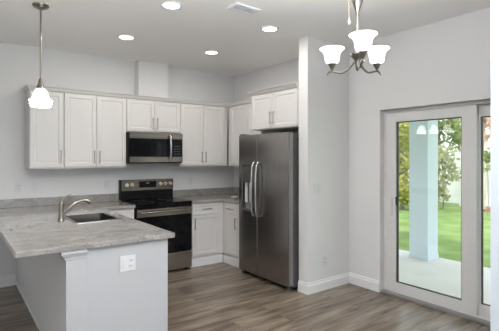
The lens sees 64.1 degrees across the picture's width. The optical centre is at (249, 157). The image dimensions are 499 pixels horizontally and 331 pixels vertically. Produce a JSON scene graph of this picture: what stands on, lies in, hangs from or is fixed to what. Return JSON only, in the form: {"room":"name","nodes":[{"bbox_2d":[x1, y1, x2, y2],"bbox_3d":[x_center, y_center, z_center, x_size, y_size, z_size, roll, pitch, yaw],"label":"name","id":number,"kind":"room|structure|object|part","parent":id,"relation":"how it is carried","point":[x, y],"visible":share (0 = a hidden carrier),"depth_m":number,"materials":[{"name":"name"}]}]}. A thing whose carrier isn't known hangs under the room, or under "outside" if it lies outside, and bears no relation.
{"room":"kitchen","nodes":[
{"label":"kitchen","id":0,"kind":"room"},
{"bbox_2d":[0,42,233,280],"bbox_3d":[-2.986,0.086,4.633,7.300,2.840,0.150,0,0,-37],"label":"wall","id":1,"kind":"structure","parent":0,"point":[19,64],"depth_m":5.10,"materials":[{"name":"paint"}]},
{"bbox_2d":[0,274,15,287],"bbox_3d":[-4.310,1.444,3.541,3.872,0.125,0.016,0,0,-37],"label":"baseboard","id":2,"kind":"structure","parent":1,"relation":"attached to","point":[9,280],"depth_m":4.65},
{"bbox_2d":[15,182,21,191],"bbox_3d":[-2.735,0.356,4.721,0.070,0.114,0.009,0,0,-37],"label":"wall outlet","id":3,"kind":"object","parent":1,"relation":"attached to","point":[18,186],"visible":1,"depth_m":4.72,"materials":[{"name":"plastic"}]},
{"bbox_2d":[25,89,63,168],"bbox_3d":[-2.425,-0.317,4.721,0.359,0.903,0.377,0,0,-37],"label":"upper cabinet","id":4,"kind":"object","parent":1,"relation":"attached to","point":[44,127],"visible":0.97,"depth_m":4.61,"materials":[{"name":"white wood"}]},
{"bbox_2d":[22,84,251,106],"bbox_3d":[-1.265,-0.792,5.097,2.854,0.045,0.838,0,0,-30],"label":"trim","id":5,"kind":"structure","parent":4,"relation":"attached to","point":[26,87],"depth_m":5.18,"materials":[{"name":"white wood"}]},
{"bbox_2d":[0,193,118,208],"bbox_3d":[-2.384,0.541,4.974,1.501,0.102,0.020,0,0,-37],"label":"backsplash","id":6,"kind":"structure","parent":1,"relation":"attached to","point":[41,201],"depth_m":4.92,"materials":[{"name":"stone"}]},
{"bbox_2d":[63,92,125,168],"bbox_3d":[-1.981,-0.317,5.052,0.747,0.903,0.377,0,0,-37],"label":"upper cabinet","id":7,"kind":"object","parent":1,"relation":"attached to","point":[94,125],"visible":0.98,"depth_m":4.92,"materials":[{"name":"white wood"}]},
{"bbox_3d":[-2.043,-0.321,4.825,0.366,0.870,0.020,0,0,-37],"label":"door","id":8,"kind":"part","parent":7,"relation":"part of","materials":[{"name":"white wood"}]},
{"bbox_3d":[-1.746,-0.321,5.047,0.366,0.870,0.020,0,0,-37],"label":"door","id":9,"kind":"part","parent":7,"relation":"part of","materials":[{"name":"white wood"}]},
{"bbox_2d":[104,179,109,187],"bbox_3d":[-1.906,0.356,5.339,0.070,0.114,0.009,0,0,-37],"label":"wall outlet","id":10,"kind":"object","parent":1,"relation":"attached to","point":[106,182],"visible":1,"depth_m":5.34,"materials":[{"name":"plastic"}]},
{"bbox_2d":[126,98,179,133],"bbox_3d":[-1.373,-0.549,5.506,0.770,0.439,0.377,0,0,-37],"label":"upper cabinet","id":11,"kind":"object","parent":1,"relation":"attached to","point":[147,116],"visible":0.95,"depth_m":5.36,"materials":[{"name":"white wood"}]},
{"bbox_3d":[-1.439,-0.549,5.276,0.378,0.414,0.020,0,0,-37],"label":"door","id":12,"kind":"part","parent":11,"relation":"part of","materials":[{"name":"white wood"}]},
{"bbox_2d":[126,132,182,163],"bbox_3d":[-1.341,-0.120,5.464,0.765,0.411,0.479,0,0,-37],"label":"microwave","id":13,"kind":"object","parent":11,"relation":"attached to","point":[141,147],"visible":0.99,"depth_m":5.30,"materials":[{"name":"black metal"}]},
{"bbox_3d":[-1.304,-0.127,5.290,0.593,0.393,0.024,0,0,-37],"label":"door","id":14,"kind":"part","parent":13,"relation":"part of","materials":[{"name":"black glass"}]},
{"bbox_3d":[-1.072,-0.121,5.408,0.026,0.370,0.066,0,0,-37],"label":"handle","id":15,"kind":"part","parent":13,"relation":"part of","materials":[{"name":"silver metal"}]},
{"bbox_3d":[-1.001,-0.127,5.515,0.155,0.393,0.024,0,0,-37],"label":"control panel","id":16,"kind":"part","parent":13,"relation":"part of","materials":[{"name":"black glass"}]},
{"bbox_3d":[-1.133,-0.549,5.504,0.378,0.414,0.020,0,0,-37],"label":"door","id":17,"kind":"part","parent":11,"relation":"part of","materials":[{"name":"white wood"}]},
{"bbox_2d":[170,103,226,166],"bbox_3d":[-0.743,-0.317,5.976,0.799,0.903,0.377,0,0,-37],"label":"upper cabinet","id":18,"kind":"object","parent":1,"relation":"attached to","point":[203,128],"visible":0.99,"depth_m":5.83,"materials":[{"name":"white wood"}]},
{"bbox_3d":[-0.828,-0.321,5.732,0.360,0.870,0.020,0,0,-37],"label":"door","id":19,"kind":"part","parent":18,"relation":"part of","materials":[{"name":"white wood"}]},
{"bbox_3d":[-0.537,-0.321,5.949,0.360,0.870,0.020,0,0,-37],"label":"door","id":20,"kind":"part","parent":18,"relation":"part of","materials":[{"name":"white wood"}]},
{"bbox_2d":[173,187,238,196],"bbox_3d":[-0.362,0.541,5.769,1.130,0.102,1.162,0,0,-37],"label":"backsplash","id":21,"kind":"structure","parent":1,"relation":"attached to","point":[226,190],"depth_m":6.23,"materials":[{"name":"stone"}]},
{"bbox_2d":[135,60,167,97],"bbox_3d":[-1.384,-1.064,5.641,0.440,0.540,0.150,0,0,-37],"label":"vent duct cover","id":22,"kind":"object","parent":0,"point":[151,78],"depth_m":5.56,"materials":[{"name":"paint"}]},
{"bbox_2d":[0,0,490,75],"bbox_3d":[-0.161,-1.409,0.721,7.450,0.150,9.800,0,0,-37],"label":"ceiling","id":23,"kind":"structure","parent":0,"point":[179,38],"depth_m":4.01,"materials":[{"name":"paint"}]},
{"bbox_2d":[29,2,52,107],"bbox_3d":[-1.833,-0.888,3.500,0.190,0.891,0.190,0,0,-37],"label":"pendant light","id":24,"kind":"object","parent":23,"relation":"hanging from","point":[40,98],"visible":1,"depth_m":3.47,"materials":[{"name":"white glass"}]},
{"bbox_3d":[-1.833,-0.520,3.500,0.190,0.156,0.190,0,0,-37],"label":"lamp shade","id":25,"kind":"part","parent":24,"relation":"part of","materials":[{"name":"white glass"}]},
{"bbox_3d":[-1.833,-0.981,3.500,0.015,0.615,0.015,0,0,-37],"label":"rod","id":26,"kind":"part","parent":24,"relation":"part of","materials":[{"name":"silver metal"}]},
{"bbox_2d":[117,34,134,39],"bbox_3d":[-1.368,-1.328,4.424,0.196,0.010,0.196,0,0,-37],"label":"recessed light","id":27,"kind":"object","parent":23,"relation":"in","point":[122,36],"visible":1,"depth_m":4.41,"materials":[{"name":"white"}]},
{"bbox_2d":[160,1,182,9],"bbox_3d":[-0.684,-1.328,3.494,0.196,0.010,0.196,0,0,-37],"label":"recessed light","id":28,"kind":"object","parent":23,"relation":"in","point":[172,5],"visible":1,"depth_m":3.48,"materials":[{"name":"white"}]},
{"bbox_2d":[204,50,218,54],"bbox_3d":[-0.481,-1.328,5.061,0.196,0.010,0.196,0,0,-37],"label":"recessed light","id":29,"kind":"object","parent":23,"relation":"in","point":[211,52],"visible":1,"depth_m":5.04,"materials":[{"name":"white plastic"}]},
{"bbox_2d":[227,2,260,14],"bbox_3d":[-0.047,-1.326,3.570,0.270,0.014,0.150,0,0,-37],"label":"ceiling vent","id":30,"kind":"object","parent":23,"relation":"in","point":[238,7],"visible":1,"depth_m":3.56,"materials":[{"name":"white metal"}]},
{"bbox_2d":[260,26,278,31],"bbox_3d":[0.210,-1.328,4.136,0.196,0.010,0.196,0,0,-37],"label":"recessed light","id":31,"kind":"object","parent":23,"relation":"in","point":[264,28],"visible":1,"depth_m":4.11,"materials":[{"name":"white plastic"}]},
{"bbox_2d":[320,0,389,75],"bbox_3d":[0.710,-0.929,2.451,0.425,0.808,0.474,0,0,-21],"label":"chandelier","id":32,"kind":"object","parent":23,"relation":"hanging from","point":[362,39],"visible":1,"depth_m":2.46,"materials":[{"name":"white glass"}]},
{"bbox_3d":[0.528,-0.647,2.550,0.158,0.093,0.158,0,0,-37],"label":"lamp shade","id":33,"kind":"part","parent":32,"relation":"part of","materials":[{"name":"white glass"}]},
{"bbox_3d":[0.578,-0.564,2.513,0.202,0.078,0.012,0,0,37],"label":"arm","id":34,"kind":"part","parent":32,"relation":"part of","materials":[{"name":"silver metal"}]},
{"bbox_3d":[0.663,-0.786,2.450,0.088,0.515,0.088,0,0,-37],"label":"stem","id":35,"kind":"part","parent":32,"relation":"part of","materials":[{"name":"silver metal"}]},
{"bbox_3d":[0.651,-0.564,2.331,0.012,0.078,0.230,0,0,6],"label":"arm","id":36,"kind":"part","parent":32,"relation":"part of","materials":[{"name":"silver metal"}]},
{"bbox_3d":[0.643,-0.647,2.255,0.158,0.093,0.158,0,0,-37],"label":"lamp shade","id":37,"kind":"part","parent":32,"relation":"part of","materials":[{"name":"white glass"}]},
{"bbox_3d":[0.757,-0.564,2.512,0.216,0.078,0.012,0,0,-33],"label":"arm","id":38,"kind":"part","parent":32,"relation":"part of","materials":[{"name":"silver metal"}]},
{"bbox_3d":[0.815,-0.647,2.550,0.158,0.093,0.158,0,0,-37],"label":"lamp shade","id":39,"kind":"part","parent":32,"relation":"part of","materials":[{"name":"white glass"}]},
{"bbox_2d":[0,253,490,330],"bbox_3d":[-0.161,1.566,0.721,7.450,0.120,9.800,0,0,-37],"label":"floor","id":40,"kind":"structure","parent":0,"point":[217,296],"depth_m":3.94,"materials":[{"name":"brown wood"}]},
{"bbox_2d":[16,238,167,330],"bbox_3d":[-1.687,1.069,3.902,0.804,0.875,2.572,0,0,-37],"label":"base cabinet","id":41,"kind":"object","parent":40,"relation":"on","point":[86,289],"visible":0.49,"depth_m":2.94,"materials":[{"name":"paint"}]},
{"bbox_3d":[-1.995,1.484,3.694,0.015,0.045,2.535,0,0,-37],"label":"shoe moulding","id":42,"kind":"part","parent":41,"relation":"part of","materials":[{"name":"white wood"}]},
{"bbox_2d":[0,193,174,257],"bbox_3d":[-1.622,0.561,3.953,1.501,0.140,2.568,0,0,-37],"label":"countertop","id":43,"kind":"structure","parent":41,"relation":"on","point":[29,227],"depth_m":3.36,"materials":[{"name":"stone"}]},
{"bbox_2d":[58,194,91,220],"bbox_3d":[-1.661,0.472,3.787,0.303,0.240,0.089,0,0,-37],"label":"faucet","id":44,"kind":"object","parent":43,"relation":"on","point":[61,212],"visible":1,"depth_m":3.71,"materials":[{"name":"silver metal"}]},
{"bbox_3d":[-1.639,0.473,3.785,0.271,0.147,0.038,0,0,-37],"label":"spout","id":45,"kind":"part","parent":44,"relation":"part of","materials":[{"name":"silver metal"}]},
{"bbox_2d":[64,212,121,223],"bbox_3d":[-1.558,0.685,3.914,0.424,0.195,0.604,0,0,-37],"label":"sink","id":46,"kind":"object","parent":43,"relation":"in","point":[98,216],"visible":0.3,"depth_m":4.12,"materials":[{"name":"metal"}]},
{"bbox_2d":[66,213,116,221],"bbox_3d":[-1.558,0.687,3.914,0.373,0.191,0.553,0,0,-37],"label":"basin","id":47,"kind":"object","parent":46,"relation":"in","point":[85,217],"depth_m":4.13,"materials":[{"name":"metal"}]},
{"bbox_2d":[120,254,135,271],"bbox_3d":[-0.892,0.778,2.926,0.116,0.114,0.009,0,0,-37],"label":"wall outlet","id":48,"kind":"object","parent":41,"relation":"attached to","point":[127,263],"visible":1,"depth_m":2.92,"materials":[{"name":"plastic"}]},
{"bbox_3d":[-0.898,1.069,2.944,0.626,0.875,0.025,0,0,-37],"label":"panel","id":49,"kind":"part","parent":41,"relation":"part of","materials":[{"name":"white paint"}]},
{"bbox_2d":[109,208,133,218],"bbox_3d":[-1.777,1.068,5.026,0.451,0.874,0.661,0,0,-37],"label":"base cabinet","id":50,"kind":"object","parent":40,"relation":"on","point":[126,212],"visible":0.03,"depth_m":4.87,"materials":[{"name":"white wood"}]},
{"bbox_2d":[119,178,191,270],"bbox_3d":[-1.260,0.909,5.375,0.773,1.195,0.721,0,0,-37],"label":"range","id":51,"kind":"object","parent":40,"relation":"on","point":[172,214],"visible":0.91,"depth_m":5.28,"materials":[{"name":"black metal"}]},
{"bbox_3d":[-1.420,0.388,5.597,0.755,0.147,0.009,0,0,-37],"label":"control panel","id":52,"kind":"part","parent":51,"relation":"part of","materials":[{"name":"metal"}]},
{"bbox_2d":[121,197,191,205],"bbox_3d":[-1.252,0.592,5.364,0.773,0.020,0.582,0,0,-37],"label":"cooktop","id":53,"kind":"object","parent":51,"relation":"in","point":[140,201],"depth_m":5.29,"materials":[{"name":"black glass"}]},
{"bbox_3d":[-1.092,0.924,5.151,0.765,0.641,0.034,0,0,-37],"label":"oven door","id":54,"kind":"part","parent":51,"relation":"part of","materials":[{"name":"black glass"}]},
{"bbox_3d":[-1.081,0.703,5.135,0.759,0.097,0.004,0,0,-37],"label":"door trim","id":55,"kind":"part","parent":51,"relation":"part of","materials":[{"name":"metal"}]},
{"bbox_3d":[-1.062,0.691,5.110,0.696,0.025,0.060,0,0,-37],"label":"handle","id":56,"kind":"part","parent":51,"relation":"part of","materials":[{"name":"metal"}]},
{"bbox_3d":[-1.093,1.361,5.151,0.765,0.221,0.034,0,0,-37],"label":"storage drawer","id":57,"kind":"part","parent":51,"relation":"part of","materials":[{"name":"metal"}]},
{"bbox_2d":[189,201,222,267],"bbox_3d":[-0.756,1.068,5.788,0.523,0.874,0.661,0,0,-37],"label":"base cabinet","id":58,"kind":"object","parent":40,"relation":"on","point":[207,218],"visible":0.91,"depth_m":5.55,"materials":[{"name":"white wood"}]},
{"bbox_2d":[173,187,238,203],"bbox_3d":[-0.362,0.561,5.769,1.130,0.140,1.162,0,0,-37],"label":"countertop","id":59,"kind":"structure","parent":58,"relation":"on","point":[206,195],"depth_m":6.01,"materials":[{"name":"stone"}]},
{"bbox_3d":[-0.604,0.718,5.544,0.440,0.147,0.020,0,0,-37],"label":"drawer","id":60,"kind":"part","parent":58,"relation":"part of","materials":[{"name":"white wood"}]},
{"bbox_3d":[-0.604,1.076,5.544,0.440,0.550,0.020,0,0,-37],"label":"door","id":61,"kind":"part","parent":58,"relation":"part of","materials":[{"name":"white wood"}]},
{"bbox_2d":[223,202,238,267],"bbox_3d":[0.004,1.068,5.670,0.661,0.874,0.542,0,0,-37],"label":"base cabinet","id":62,"kind":"object","parent":40,"relation":"on","point":[230,210],"visible":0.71,"depth_m":5.54,"materials":[{"name":"white wood"}]},
{"bbox_3d":[-0.246,0.718,5.526,0.020,0.147,0.305,0,0,-37],"label":"drawer","id":63,"kind":"part","parent":62,"relation":"part of","materials":[{"name":"white wood"}]},
{"bbox_3d":[-0.246,1.076,5.526,0.020,0.550,0.305,0,0,-37],"label":"door","id":64,"kind":"part","parent":62,"relation":"part of","materials":[{"name":"white wood"}]},
{"bbox_3d":[-0.110,0.998,5.343,0.020,0.707,0.140,0,0,-37],"label":"door","id":65,"kind":"part","parent":62,"relation":"part of","materials":[{"name":"white wood"}]},
{"bbox_2d":[239,131,298,290],"bbox_3d":[0.398,0.605,5.005,0.770,1.803,0.962,0,0,-37],"label":"refrigerator","id":66,"kind":"object","parent":40,"relation":"on","point":[268,163],"visible":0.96,"depth_m":4.70,"materials":[{"name":"silver metal"}]},
{"bbox_3d":[-0.012,0.212,5.077,0.056,0.208,0.201,0,0,-37],"label":"dispenser panel","id":67,"kind":"part","parent":66,"relation":"part of","materials":[{"name":"grey metal"}]},
{"bbox_3d":[0.004,0.585,5.068,0.067,1.733,0.389,0,0,-37],"label":"freezer door","id":68,"kind":"part","parent":66,"relation":"part of","materials":[{"name":"silver metal"}]},
{"bbox_3d":[0.042,0.396,4.902,0.077,0.682,0.023,0,0,-37],"label":"handle","id":69,"kind":"part","parent":66,"relation":"part of","materials":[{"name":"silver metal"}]},
{"bbox_3d":[0.092,0.396,4.835,0.077,0.682,0.023,0,0,-37],"label":"handle","id":70,"kind":"part","parent":66,"relation":"part of","materials":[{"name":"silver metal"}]},
{"bbox_3d":[0.292,0.585,4.682,0.067,1.733,0.563,0,0,-37],"label":"door","id":71,"kind":"part","parent":66,"relation":"part of","materials":[{"name":"silver metal"}]},
{"bbox_2d":[234,58,298,186],"bbox_3d":[0.507,0.086,5.804,0.300,2.840,2.150,0,0,-37],"label":"wall","id":72,"kind":"structure","parent":0,"point":[286,72],"depth_m":5.95,"materials":[{"name":"paint"}]},
{"bbox_2d":[229,103,279,165],"bbox_3d":[0.036,-0.317,5.865,0.377,0.903,0.837,0,0,-37],"label":"upper cabinet","id":73,"kind":"object","parent":72,"relation":"attached to","point":[240,116],"visible":0.21,"depth_m":5.90,"materials":[{"name":"white wood"}]},
{"bbox_3d":[-0.158,-0.321,5.884,0.020,0.870,0.405,0,0,-37],"label":"door","id":74,"kind":"part","parent":73,"relation":"part of","materials":[{"name":"white wood"}]},
{"bbox_3d":[0.066,-0.321,5.583,0.020,0.870,0.338,0,0,-37],"label":"door","id":75,"kind":"part","parent":73,"relation":"part of","materials":[{"name":"white wood"}]},
{"bbox_2d":[252,87,298,131],"bbox_3d":[0.513,-0.569,5.006,0.642,0.450,0.861,0,0,-37],"label":"upper cabinet","id":76,"kind":"object","parent":72,"relation":"attached to","point":[278,111],"visible":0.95,"depth_m":4.80,"materials":[{"name":"white wood"}]},
{"bbox_3d":[0.163,-0.569,5.011,0.020,0.426,0.423,0,0,-37],"label":"door","id":77,"kind":"part","parent":76,"relation":"part of","materials":[{"name":"white wood"}]},
{"bbox_2d":[247,82,298,95],"bbox_3d":[0.491,-0.819,5.014,0.631,0.050,0.903,0,0,-37],"label":"trim","id":78,"kind":"structure","parent":76,"relation":"on","point":[293,84],"depth_m":4.77,"materials":[{"name":"white wood"}]},
{"bbox_3d":[0.418,-0.569,4.669,0.020,0.426,0.423,0,0,-37],"label":"door","id":79,"kind":"part","parent":76,"relation":"part of","materials":[{"name":"white wood"}]},
{"bbox_2d":[299,36,348,282],"bbox_3d":[0.875,0.086,4.646,0.695,2.840,0.143,0,0,-37],"label":"wall","id":80,"kind":"structure","parent":0,"point":[323,98],"depth_m":4.51,"materials":[{"name":"paint"}]},
{"bbox_2d":[314,183,320,193],"bbox_3d":[0.766,0.351,4.470,0.116,0.114,0.009,0,0,-37],"label":"light switch","id":81,"kind":"object","parent":80,"relation":"attached to","point":[317,187],"visible":1,"depth_m":4.46,"materials":[{"name":"plastic"}]},
{"bbox_2d":[323,255,326,265],"bbox_3d":[0.864,1.176,4.543,0.070,0.114,0.009,0,0,-37],"label":"wall outlet","id":82,"kind":"object","parent":80,"relation":"attached to","point":[325,256],"visible":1,"depth_m":4.54,"materials":[{"name":"plastic"}]},
{"bbox_2d":[298,272,379,294],"bbox_3d":[0.986,1.444,4.584,0.904,0.125,0.379,0,0,-6],"label":"baseboard","id":83,"kind":"structure","parent":80,"relation":"attached to","point":[338,280],"depth_m":4.55,"materials":[{"name":"white wood"}]},
{"bbox_2d":[349,7,490,289],"bbox_3d":[3.388,0.086,2.027,0.200,2.840,7.348,0,0,-37],"label":"wall","id":84,"kind":"structure","parent":0,"point":[447,61],"depth_m":4.33,"materials":[{"name":"paint"}]},
{"bbox_2d":[380,99,490,326],"bbox_3d":[2.097,0.492,3.749,0.185,2.027,1.888,0,0,-37],"label":"door","id":85,"kind":"structure","parent":84,"relation":"in","point":[470,306],"depth_m":3.79,"materials":[{"name":"plastic"}]},
{"bbox_3d":[1.565,0.546,4.402,0.020,0.200,0.020,0,0,-37],"label":"pull handle","id":86,"kind":"part","parent":85,"relation":"part of","materials":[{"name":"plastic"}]},
{"bbox_3d":[2.397,0.493,3.423,0.042,1.962,0.949,0,0,-37],"label":"fixed panel","id":87,"kind":"part","parent":85,"relation":"part of","materials":[{"name":"plastic"}]},
{"bbox_2d":[491,0,498,330],"bbox_3d":[2.993,0.086,0.332,0.140,2.840,5.103,0,0,-37],"label":"wall","id":88,"kind":"structure","parent":0,"point":[494,3],"depth_m":2.31,"materials":[{"name":"white paint"}]},
{"label":"outside","id":89,"kind":"structure","parent":0,"visible":0},
{"bbox_2d":[399,202,490,267],"bbox_3d":[8.943,1.659,12.818,17.550,0.065,27.000,0,0,-37],"label":"lawn","id":90,"kind":"structure","parent":89,"point":[449,217],"depth_m":8.62,"materials":[{"name":"green plant"}]},
{"bbox_2d":[399,122,408,208],"bbox_3d":[4.695,0.087,12.451,1.408,3.054,1.484,0,0,-37],"label":"shrub","id":91,"kind":"object","parent":90,"relation":"on","point":[403,127],"visible":0.43,"depth_m":12.19,"materials":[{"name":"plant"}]},
{"bbox_2d":[407,118,460,155],"bbox_3d":[8.040,-0.542,17.059,2.522,4.312,1.936,0,0,1],"label":"tree","id":92,"kind":"object","parent":90,"relation":"on","point":[451,125],"visible":0.31,"depth_m":16.55,"materials":[{"name":"green plant"}]},
{"bbox_2d":[406,151,490,206],"bbox_3d":[7.080,0.715,13.299,0.150,1.818,10.550,0,0,-37],"label":"privacy fence","id":93,"kind":"object","parent":90,"relation":"on","point":[454,188],"visible":0.1,"depth_m":13.40,"materials":[{"name":"white plastic"}]},
{"bbox_3d":[6.561,0.756,13.993,0.050,1.600,1.613,0,0,-37],"label":"panel","id":94,"kind":"part","parent":93,"relation":"part of","materials":[{"name":"white plastic"}]},
{"bbox_3d":[7.080,0.715,13.299,0.150,1.818,0.150,0,0,-37],"label":"post","id":95,"kind":"part","parent":93,"relation":"part of","materials":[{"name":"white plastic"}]},
{"bbox_3d":[7.598,0.756,12.604,0.050,1.600,1.613,0,0,-37],"label":"panel","id":96,"kind":"part","parent":93,"relation":"part of","materials":[{"name":"white plastic"}]},
{"bbox_2d":[438,143,460,207],"bbox_3d":[6.035,0.581,12.559,1.184,2.063,1.150,0,0,-37],"label":"shrub","id":97,"kind":"object","parent":90,"relation":"on","point":[442,160],"visible":0.56,"depth_m":12.38,"materials":[{"name":"green plant"}]},
{"bbox_2d":[445,118,460,155],"bbox_3d":[10.319,-0.403,19.526,1.573,4.032,1.471,0,0,-6],"label":"tree","id":98,"kind":"object","parent":90,"relation":"on","point":[456,146],"visible":0.06,"depth_m":19.51,"materials":[{"name":"green plant"}]},
{"bbox_2d":[483,147,490,215],"bbox_3d":[6.513,0.669,10.937,0.404,1.886,0.428,0,0,-37],"label":"young shrub","id":99,"kind":"object","parent":90,"relation":"on","point":[486,155],"visible":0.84,"depth_m":10.90,"materials":[{"name":"green plant"}]},
{"bbox_3d":[8.296,1.593,10.838,0.846,0.063,3.800,0,0,-37],"label":"mulch bed","id":100,"kind":"object","parent":90,"relation":"on","visible":0},
{"bbox_2d":[483,117,490,208],"bbox_3d":[7.021,0.087,11.912,1.058,2.930,1.179,0,0,21],"label":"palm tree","id":101,"kind":"object","parent":100,"relation":"on","point":[486,120],"visible":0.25,"depth_m":11.88,"materials":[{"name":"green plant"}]},
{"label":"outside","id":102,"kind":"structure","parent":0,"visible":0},
{"bbox_2d":[399,249,490,304],"bbox_3d":[2.712,1.631,4.799,2.028,0.150,7.600,0,0,-37],"label":"patio slab","id":103,"kind":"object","parent":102,"point":[441,275],"depth_m":5.25,"materials":[{"name":"concrete"}]},
{"bbox_2d":[409,120,438,260],"bbox_3d":[2.702,0.221,6.189,0.316,2.670,0.316,0,0,-37],"label":"porch column","id":104,"kind":"structure","parent":103,"relation":"on","point":[423,135],"depth_m":6.08,"materials":[{"name":"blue paint"}]}
]}

